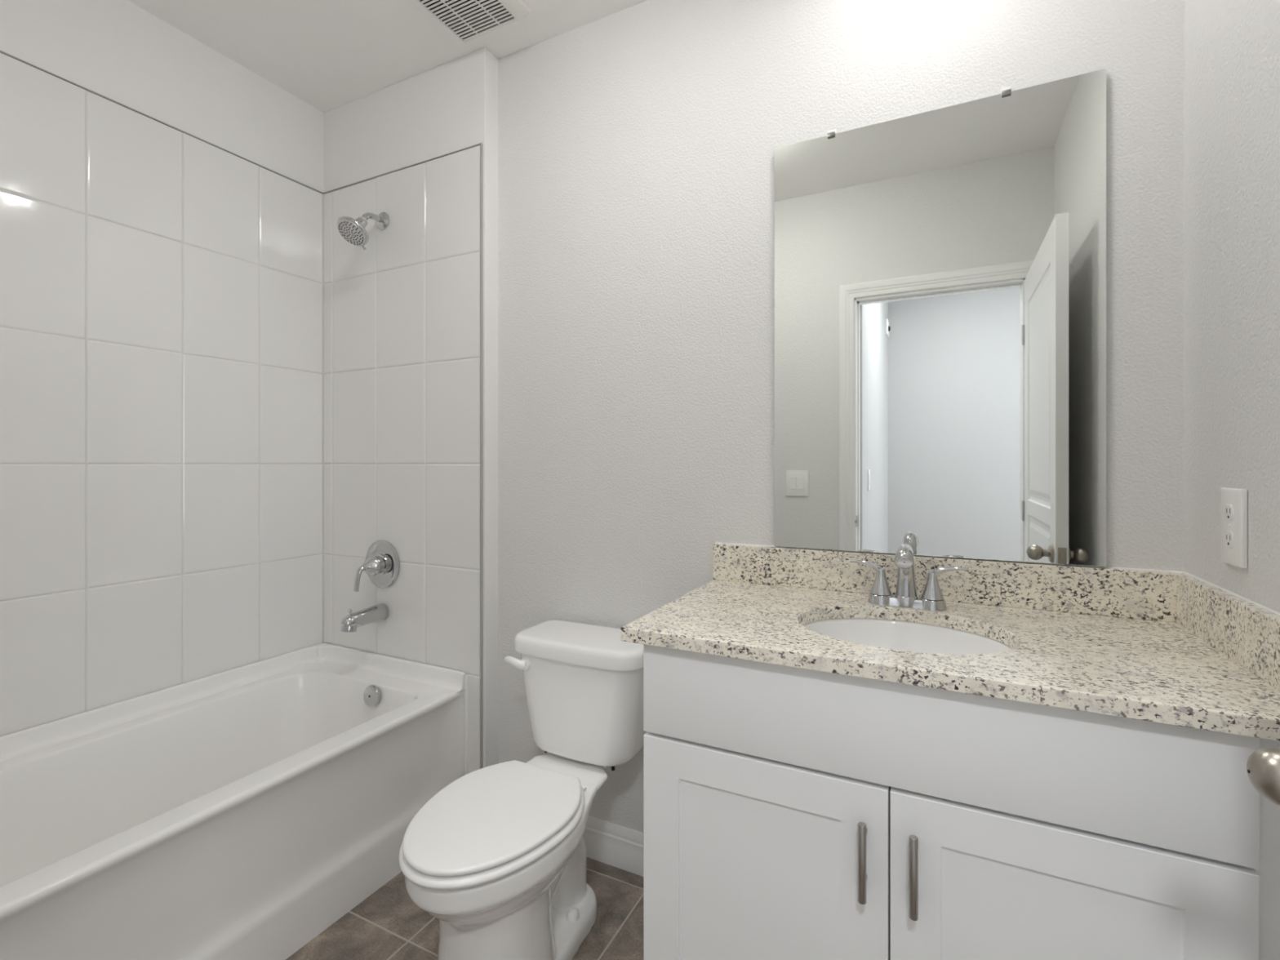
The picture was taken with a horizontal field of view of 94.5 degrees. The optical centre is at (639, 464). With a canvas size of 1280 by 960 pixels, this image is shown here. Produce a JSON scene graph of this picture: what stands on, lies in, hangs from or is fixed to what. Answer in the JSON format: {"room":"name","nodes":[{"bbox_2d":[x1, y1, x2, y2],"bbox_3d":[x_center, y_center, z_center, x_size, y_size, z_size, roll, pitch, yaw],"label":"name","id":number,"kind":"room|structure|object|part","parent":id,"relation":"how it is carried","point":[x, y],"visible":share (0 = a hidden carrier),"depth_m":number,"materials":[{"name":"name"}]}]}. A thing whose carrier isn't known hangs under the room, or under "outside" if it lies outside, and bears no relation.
{"room":"bathroom","nodes":[
{"label":"bathroom","id":0,"kind":"room"},
{"bbox_2d":[0,0,324,736],"bbox_3d":[-1.712,-0.082,1.699,0.152,2.690,1.643,0,0,27],"label":"wall","id":1,"kind":"structure","parent":0,"point":[162,197],"depth_m":1.86,"materials":[{"name":"white tile"}]},
{"bbox_3d":[-1.621,-1.094,1.721,0.009,0.003,1.519,0,0,27],"label":"edge trim","id":2,"kind":"part","parent":1,"relation":"part of","materials":[{"name":"grey tile"}]},
{"bbox_2d":[128,0,647,112],"bbox_3d":[-0.419,-1.476,1.171,2.935,0.100,1.860,0,0,27],"label":"ceiling","id":3,"kind":"structure","parent":0,"point":[329,55],"depth_m":1.98,"materials":[{"name":"white paint"}]},
{"bbox_2d":[416,0,529,42],"bbox_3d":[-0.525,-1.417,1.810,0.272,0.018,0.272,0,0,27],"label":"exhaust fan","id":4,"kind":"object","parent":3,"relation":"attached to","point":[468,20],"visible":1,"depth_m":1.86,"materials":[{"name":"white plastic"}]},
{"bbox_2d":[323,47,497,773],"bbox_3d":[-0.923,-0.082,2.338,0.986,2.690,0.226,0,0,27],"label":"wall","id":5,"kind":"structure","parent":0,"point":[411,463],"depth_m":2.15,"materials":[{"name":"white tile"}]},
{"bbox_2d":[337,212,389,249],"bbox_3d":[-0.994,-0.862,2.141,0.113,0.176,0.194,0,0,27],"label":"showerhead","id":6,"kind":"object","parent":5,"relation":"attached to","point":[353,231],"visible":1,"depth_m":2.10,"materials":[{"name":"silver metal"}]},
{"bbox_3d":[-0.990,-0.899,2.184,0.029,0.060,0.117,0,0,16],"label":"arm","id":7,"kind":"part","parent":6,"relation":"part of","materials":[{"name":"silver metal"}]},
{"bbox_2d":[340,603,389,631],"bbox_3d":[-1.009,0.558,2.159,0.066,0.081,0.174,0,0,27],"label":"tub spout","id":8,"kind":"object","parent":5,"relation":"attached to","point":[378,612],"visible":1,"depth_m":2.14,"materials":[{"name":"silver metal"}]},
{"bbox_2d":[353,539,399,591],"bbox_3d":[-0.996,0.378,2.185,0.182,0.182,0.115,0,0,27],"label":"shower valve","id":9,"kind":"object","parent":5,"relation":"attached to","point":[381,563],"visible":1,"depth_m":2.20,"materials":[{"name":"silver metal"}]},
{"bbox_3d":[-1.015,0.415,2.154,0.047,0.094,0.028,0,0,-44],"label":"lever","id":10,"kind":"part","parent":9,"relation":"part of","materials":[{"name":"silver metal"}]},
{"bbox_2d":[285,857,643,959],"bbox_3d":[-0.419,1.313,1.171,2.935,0.100,1.860,0,0,27],"label":"floor","id":11,"kind":"structure","parent":0,"point":[387,925],"depth_m":1.61,"materials":[{"name":"tile"}]},
{"bbox_2d":[0,642,467,959],"bbox_3d":[-1.276,0.992,1.546,0.764,0.543,1.515,0,0,27],"label":"bathtub","id":12,"kind":"object","parent":11,"relation":"on","point":[239,813],"visible":0.92,"depth_m":1.62,"materials":[{"name":"white ceramic"}]},
{"bbox_3d":[-0.939,0.811,2.069,0.073,0.072,0.022,0,0,27],"label":"overflow plate","id":13,"kind":"part","parent":12,"relation":"part of","materials":[{"name":"silver metal"}]},
{"bbox_2d":[398,619,647,959],"bbox_3d":[-0.277,0.886,1.528,0.432,0.755,0.754,0,0,27],"label":"toilet","id":14,"kind":"object","parent":11,"relation":"on","point":[497,855],"visible":1,"depth_m":1.46,"materials":[{"name":"porcelain"},{"name":"plastic"}]},
{"bbox_3d":[-0.351,0.845,1.393,0.370,0.021,0.447,0,0,27],"label":"seat","id":15,"kind":"part","parent":14,"relation":"part of","materials":[{"name":"white plastic"}]},
{"bbox_3d":[-0.350,0.823,1.395,0.356,0.016,0.436,0,0,27],"label":"seat lid","id":16,"kind":"part","parent":14,"relation":"part of","materials":[{"name":"white plastic"}]},
{"bbox_3d":[-0.295,1.062,1.504,0.358,0.404,0.662,0,0,27],"label":"bowl","id":17,"kind":"part","parent":14,"relation":"part of","materials":[{"name":"white ceramic"}]},
{"bbox_3d":[-0.360,0.588,1.744,0.080,0.040,0.036,0,0,27],"label":"flush lever","id":18,"kind":"part","parent":14,"relation":"part of","materials":[{"name":"white plastic"}]},
{"bbox_3d":[-0.159,0.534,1.761,0.432,0.051,0.231,0,0,27],"label":"tank lid","id":19,"kind":"part","parent":14,"relation":"part of","materials":[{"name":"white ceramic"}]},
{"bbox_3d":[-0.158,0.699,1.763,0.408,0.294,0.209,0,0,27],"label":"tank","id":20,"kind":"part","parent":14,"relation":"part of","materials":[{"name":"white ceramic"}]},
{"bbox_2d":[643,644,1279,959],"bbox_3d":[0.571,0.813,1.217,1.006,0.901,0.585,0,0,27],"label":"vanity cabinet","id":21,"kind":"object","parent":11,"relation":"on","point":[790,813],"visible":0.95,"depth_m":0.98,"materials":[{"name":"white wood"}]},
{"bbox_3d":[0.218,0.860,1.119,0.464,0.608,0.019,0,0,27],"label":"door","id":22,"kind":"part","parent":21,"relation":"part of","materials":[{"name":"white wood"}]},
{"bbox_3d":[0.379,0.671,1.007,0.014,0.131,0.038,0,0,27],"label":"bar pull","id":23,"kind":"part","parent":21,"relation":"part of","materials":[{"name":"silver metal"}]},
{"bbox_3d":[0.450,0.671,0.972,0.014,0.131,0.038,0,0,27],"label":"bar pull","id":24,"kind":"part","parent":21,"relation":"part of","materials":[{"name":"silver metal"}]},
{"bbox_2d":[620,542,1279,741],"bbox_3d":[0.558,0.294,1.232,1.047,0.134,0.577,0,0,27],"label":"countertop","id":25,"kind":"structure","parent":21,"relation":"on","point":[1171,647],"depth_m":1.15,"materials":[{"name":"stone"}]},
{"bbox_2d":[803,617,1013,654],"bbox_3d":[0.535,0.433,1.214,0.454,0.142,0.378,0,0,27],"label":"sink basin","id":26,"kind":"object","parent":25,"relation":"in","point":[900,635],"visible":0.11,"depth_m":1.35,"materials":[{"name":"white porcelain"}]},
{"bbox_2d":[849,543,967,610],"bbox_3d":[0.610,0.258,1.361,0.251,0.150,0.146,0,0,27],"label":"faucet","id":27,"kind":"object","parent":25,"relation":"on","point":[931,597],"visible":1,"depth_m":1.38,"materials":[{"name":"silver metal"}]},
{"bbox_3d":[0.559,0.272,1.435,0.095,0.077,0.049,0,0,27],"label":"lever handle","id":28,"kind":"part","parent":27,"relation":"part of","materials":[{"name":"silver metal"}]},
{"bbox_3d":[0.580,0.323,1.424,0.060,0.021,0.060,0,0,27],"label":"handle","id":29,"kind":"part","parent":27,"relation":"part of","materials":[{"name":"silver metal"}]},
{"bbox_3d":[0.629,0.324,1.399,0.156,0.018,0.045,0,0,27],"label":"plate","id":30,"kind":"part","parent":27,"relation":"part of","materials":[{"name":"silver metal"}]},
{"bbox_3d":[0.609,0.258,1.360,0.053,0.150,0.142,0,0,27],"label":"spout","id":31,"kind":"part","parent":27,"relation":"part of","materials":[{"name":"silver metal"}]},
{"bbox_3d":[0.679,0.323,1.375,0.060,0.021,0.060,0,0,27],"label":"handle","id":32,"kind":"part","parent":27,"relation":"part of","materials":[{"name":"silver metal"}]},
{"bbox_3d":[0.699,0.272,1.364,0.095,0.077,0.049,0,0,27],"label":"lever handle","id":33,"kind":"part","parent":27,"relation":"part of","materials":[{"name":"silver metal"}]},
{"bbox_3d":[0.426,0.457,1.015,0.928,0.182,0.019,0,0,27],"label":"false drawer","id":34,"kind":"part","parent":21,"relation":"part of","materials":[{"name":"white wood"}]},
{"bbox_3d":[0.634,0.860,0.910,0.460,0.608,0.019,0,0,27],"label":"door","id":35,"kind":"part","parent":21,"relation":"part of","materials":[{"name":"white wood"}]},
{"bbox_2d":[497,0,1184,832],"bbox_3d":[0.405,-0.082,1.714,1.949,2.690,0.150,0,0,27],"label":"wall","id":36,"kind":"structure","parent":0,"point":[637,143],"depth_m":1.75,"materials":[{"name":"white paint"}]},
{"bbox_2d":[582,816,643,876],"bbox_3d":[-0.124,1.202,1.887,0.848,0.124,0.014,0,0,27],"label":"baseboard","id":37,"kind":"structure","parent":36,"relation":"attached to","point":[611,844],"depth_m":1.86,"materials":[{"name":"white wood"}]},
{"bbox_2d":[773,68,1106,567],"bbox_3d":[0.700,-0.331,1.472,0.735,1.115,0.018,0,0,27],"label":"mirror","id":38,"kind":"object","parent":36,"relation":"attached to","point":[940,274],"visible":1,"depth_m":1.45,"materials":[{"name":"grey mirror"}]},
{"bbox_2d":[712,542,1184,622],"bbox_3d":[0.681,0.282,1.480,1.045,0.103,0.020,0,0,27],"label":"backsplash","id":39,"kind":"structure","parent":36,"relation":"attached to","point":[1142,594],"depth_m":1.40,"materials":[{"name":"stone"}]},
{"bbox_2d":[1184,0,1279,613],"bbox_3d":[0.814,-0.082,0.467,0.100,2.690,1.710,0,0,27],"label":"wall","id":40,"kind":"structure","parent":0,"point":[1232,47],"depth_m":1.04,"materials":[{"name":"white paint"}]},
{"bbox_2d":[1221,487,1247,568],"bbox_3d":[1.037,0.110,1.035,0.011,0.134,0.082,0,0,27],"label":"power outlet","id":41,"kind":"object","parent":40,"relation":"attached to","point":[1233,500],"visible":1,"depth_m":1.02,"materials":[{"name":"white plastic"}]},
{"bbox_2d":[1224,530,1233,547],"bbox_3d":[1.034,0.133,1.039,0.002,0.029,0.033,0,0,27],"label":"receptacle","id":42,"kind":"object","parent":41,"relation":"attached to","point":[1228,535],"depth_m":1.04,"materials":[{"name":"white plastic"}]},
{"bbox_2d":[1224,504,1233,520],"bbox_3d":[1.034,0.086,1.039,0.002,0.029,0.033,0,0,27],"label":"receptacle","id":43,"kind":"object","parent":41,"relation":"attached to","point":[1228,508],"depth_m":1.04,"materials":[{"name":"white plastic"}]},
{"bbox_2d":[1246,746,1279,805],"bbox_3d":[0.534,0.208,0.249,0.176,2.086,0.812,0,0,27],"label":"door knob","id":44,"kind":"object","parent":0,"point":[1263,765],"depth_m":0.58,"materials":[{"name":"silver metal"}]}
]}

